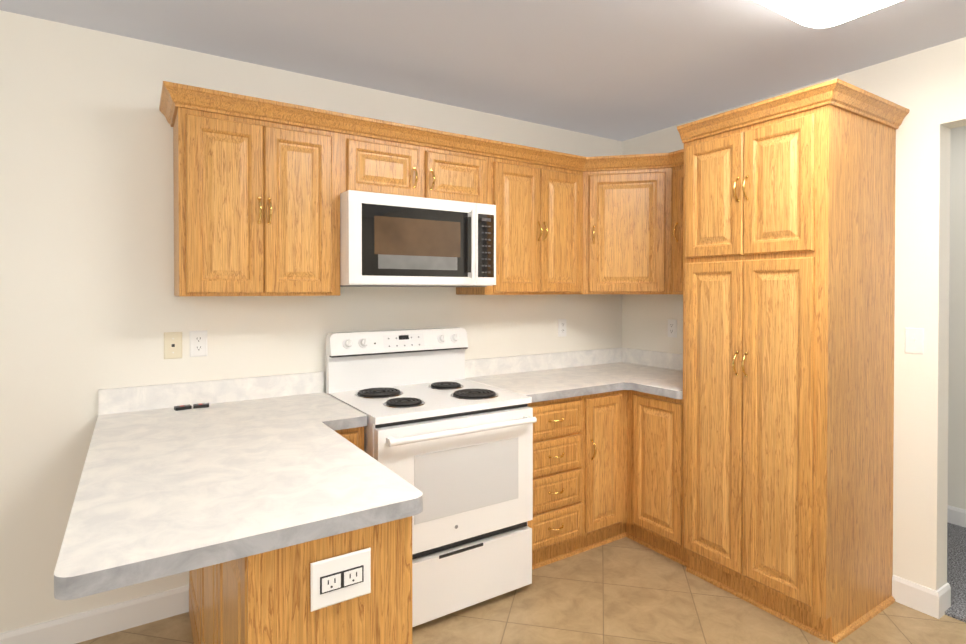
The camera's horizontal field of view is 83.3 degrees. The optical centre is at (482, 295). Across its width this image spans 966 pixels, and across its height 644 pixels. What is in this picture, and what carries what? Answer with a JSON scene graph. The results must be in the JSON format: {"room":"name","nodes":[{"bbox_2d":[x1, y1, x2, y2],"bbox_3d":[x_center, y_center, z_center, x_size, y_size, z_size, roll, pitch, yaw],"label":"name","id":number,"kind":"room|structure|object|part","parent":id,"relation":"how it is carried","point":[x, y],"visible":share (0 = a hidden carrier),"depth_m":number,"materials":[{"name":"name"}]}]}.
{"room":"kitchen","nodes":[
{"label":"kitchen","id":0,"kind":"room"},
{"bbox_2d":[0,10,621,632],"bbox_3d":[-1.606,0.157,2.254,6.320,2.460,0.120,0,1,-33],"label":"wall","id":1,"kind":"structure","parent":0,"point":[90,304],"depth_m":2.24,"materials":[{"name":"paint"}]},
{"bbox_2d":[0,585,188,643],"bbox_3d":[-2.757,1.338,1.445,3.495,0.112,0.014,0,1,-33],"label":"baseboard","id":2,"kind":"structure","parent":1,"relation":"attached to","point":[96,623],"depth_m":2.22,"materials":[{"name":"white wood"}]},
{"bbox_2d":[164,332,181,358],"bbox_3d":[-1.340,0.216,2.350,0.070,0.115,0.007,0,1,-33],"label":"outlet plate","id":3,"kind":"object","parent":1,"relation":"attached to","point":[172,345],"visible":1,"depth_m":2.35,"materials":[{"name":"beige plastic"}]},
{"bbox_2d":[190,330,206,356],"bbox_3d":[-1.257,0.212,2.402,0.070,0.115,0.009,0,1,-33],"label":"electrical outlet","id":4,"kind":"object","parent":1,"relation":"attached to","point":[198,343],"visible":1,"depth_m":2.40,"materials":[{"name":"white plastic"}]},
{"bbox_2d":[167,83,683,295],"bbox_3d":[0.084,-0.403,2.688,2.758,0.802,0.966,0,1,-33],"label":"upper cabinet","id":5,"kind":"object","parent":1,"relation":"attached to","point":[261,185],"depth_m":2.50,"materials":[{"name":"brown wood"}]},
{"bbox_2d":[340,190,495,286],"bbox_3d":[-0.353,-0.252,2.704,0.768,0.416,0.460,0,1,-33],"label":"microwave","id":6,"kind":"object","parent":5,"relation":"attached to","point":[389,240],"visible":0.98,"depth_m":2.52,"materials":[{"name":"white plastic"},{"name":"black glass"},{"name":"white painted metal"}]},
{"bbox_2d":[558,319,565,336],"bbox_3d":[0.519,0.210,3.545,0.070,0.115,0.009,0,1,-33],"label":"electrical outlet","id":7,"kind":"object","parent":1,"relation":"attached to","point":[561,327],"visible":1,"depth_m":3.54,"materials":[{"name":"white plastic"}]},
{"bbox_2d":[0,0,965,140],"bbox_3d":[0.095,-1.099,0.709,7.720,0.080,7.100,0,1,-33],"label":"ceiling","id":8,"kind":"structure","parent":0,"point":[621,70],"depth_m":2.32,"materials":[{"name":"paint"}]},
{"bbox_2d":[754,0,901,27],"bbox_3d":[0.900,-1.018,1.454,1.240,0.094,0.620,0,1,-33],"label":"ceiling light","id":9,"kind":"object","parent":8,"relation":"attached to","point":[819,13],"visible":1,"depth_m":1.85,"materials":[{"name":"white"}]},
{"bbox_2d":[76,537,965,643],"bbox_3d":[0.095,1.441,0.732,7.720,0.080,7.100,0,1,-33],"label":"floor","id":10,"kind":"structure","parent":0,"point":[625,590],"depth_m":2.33,"materials":[{"name":"tile"}]},
{"bbox_2d":[189,570,196,643],"bbox_3d":[-0.908,0.954,2.330,0.592,0.864,0.518,0,1,-33],"label":"base cabinet","id":11,"kind":"object","parent":10,"relation":"on","point":[192,613],"depth_m":2.22,"materials":[{"name":"brown wood"}]},
{"bbox_2d":[54,372,422,599],"bbox_3d":[-0.772,0.456,1.821,0.911,0.140,1.513,0,1,-33],"label":"countertop","id":12,"kind":"structure","parent":11,"relation":"on","point":[237,468],"depth_m":1.42,"materials":[{"name":"laminate"}]},
{"bbox_2d":[174,403,208,410],"bbox_3d":[-1.242,0.473,2.319,0.134,0.014,0.044,0,1,-33],"label":"key fob","id":13,"kind":"object","parent":12,"relation":"on","point":[189,406],"visible":1,"depth_m":2.31,"materials":[{"name":"black plastic"}]},
{"bbox_2d":[193,426,363,643],"bbox_3d":[-0.622,0.958,1.884,0.592,0.864,0.541,0,1,-33],"label":"base cabinet","id":14,"kind":"object","parent":10,"relation":"on","point":[355,436],"depth_m":1.98,"materials":[{"name":"brown wood"}]},
{"bbox_2d":[209,450,411,643],"bbox_3d":[-0.375,0.962,1.501,0.592,0.864,0.503,0,1,-33],"label":"base cabinet","id":15,"kind":"object","parent":10,"relation":"on","point":[263,598],"depth_m":1.25,"materials":[{"name":"brown wood"}]},
{"bbox_2d":[310,547,370,611],"bbox_3d":[-0.319,0.641,1.229,0.138,0.106,0.010,0,1,-33],"label":"outlet","id":16,"kind":"object","parent":15,"relation":"attached to","point":[340,578],"visible":1,"depth_m":1.23,"materials":[{"name":"white plastic"}]},
{"bbox_2d":[326,327,536,626],"bbox_3d":[-0.254,0.784,2.589,0.774,1.200,0.734,0,1,-33],"label":"stove","id":17,"kind":"object","parent":10,"relation":"on","point":[448,440],"depth_m":2.41,"materials":[{"name":"white enameled metal"},{"name":"black metal"},{"name":"glass"}]},
{"bbox_3d":[-0.428,0.235,2.855,0.774,0.108,0.089,0,1,-33],"label":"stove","id":18,"kind":"part","parent":17,"relation":"part of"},
{"bbox_2d":[527,390,687,569],"bbox_3d":[0.686,0.947,3.088,1.327,0.864,0.966,0,1,-33],"label":"base cabinet","id":19,"kind":"object","parent":10,"relation":"on","point":[607,467],"visible":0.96,"depth_m":2.86,"materials":[{"name":"brown wood"}]},
{"bbox_2d":[465,347,682,402],"bbox_3d":[0.685,0.444,3.083,1.329,0.140,0.966,0,1,-33],"label":"countertop","id":20,"kind":"structure","parent":19,"relation":"on","point":[546,377],"depth_m":3.22,"materials":[{"name":"laminate"}]},
{"bbox_2d":[677,78,909,643],"bbox_3d":[1.424,0.278,2.551,0.661,2.212,0.722,0,1,-33],"label":"pantry","id":21,"kind":"object","parent":10,"relation":"on","point":[788,322],"visible":1,"depth_m":2.33,"materials":[{"name":"brown wood"}]},
{"bbox_2d":[622,37,965,590],"bbox_3d":[2.549,0.164,1.527,0.120,2.460,5.600,0,1,-33],"label":"wall","id":22,"kind":"structure","parent":0,"point":[926,87],"depth_m":2.40,"materials":[{"name":"paint"}]},
{"bbox_2d":[668,319,676,337],"bbox_3d":[1.212,0.210,3.485,0.009,0.115,0.070,0,1,-33],"label":"outlet","id":23,"kind":"object","parent":22,"relation":"attached to","point":[672,327],"visible":1,"depth_m":3.48,"materials":[{"name":"white plastic"}]},
{"bbox_2d":[905,327,923,354],"bbox_3d":[1.904,0.200,2.402,0.016,0.115,0.070,0,1,-33],"label":"light switch","id":24,"kind":"object","parent":22,"relation":"attached to","point":[914,340],"visible":1,"depth_m":2.40,"materials":[{"name":"white plastic"}]},
{"bbox_2d":[892,575,950,618],"bbox_3d":[2.987,1.344,0.843,0.134,0.112,3.958,0,1,-33],"label":"baseboard","id":25,"kind":"structure","parent":22,"relation":"attached to","point":[925,600],"depth_m":2.38,"materials":[{"name":"white wood"}]},
{"bbox_2d":[945,522,965,622],"bbox_3d":[2.708,1.380,2.354,1.170,0.012,6.800,0,1,-33],"label":"carpet floor","id":26,"kind":"structure","parent":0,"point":[956,557],"depth_m":2.72,"materials":[{"name":"grey carpet"}]},
{"bbox_2d":[948,126,965,509],"bbox_3d":[3.196,0.152,2.775,0.120,2.460,7.000,0,1,-33],"label":"wall","id":27,"kind":"structure","parent":0,"point":[957,400],"depth_m":3.22,"materials":[{"name":"paint"}]},
{"bbox_2d":[947,505,965,527],"bbox_3d":[3.194,1.327,2.666,0.014,0.112,6.800,0,1,-33],"label":"baseboard","id":28,"kind":"structure","parent":27,"relation":"attached to","point":[956,516],"depth_m":3.24,"materials":[{"name":"white wood"}]}
]}

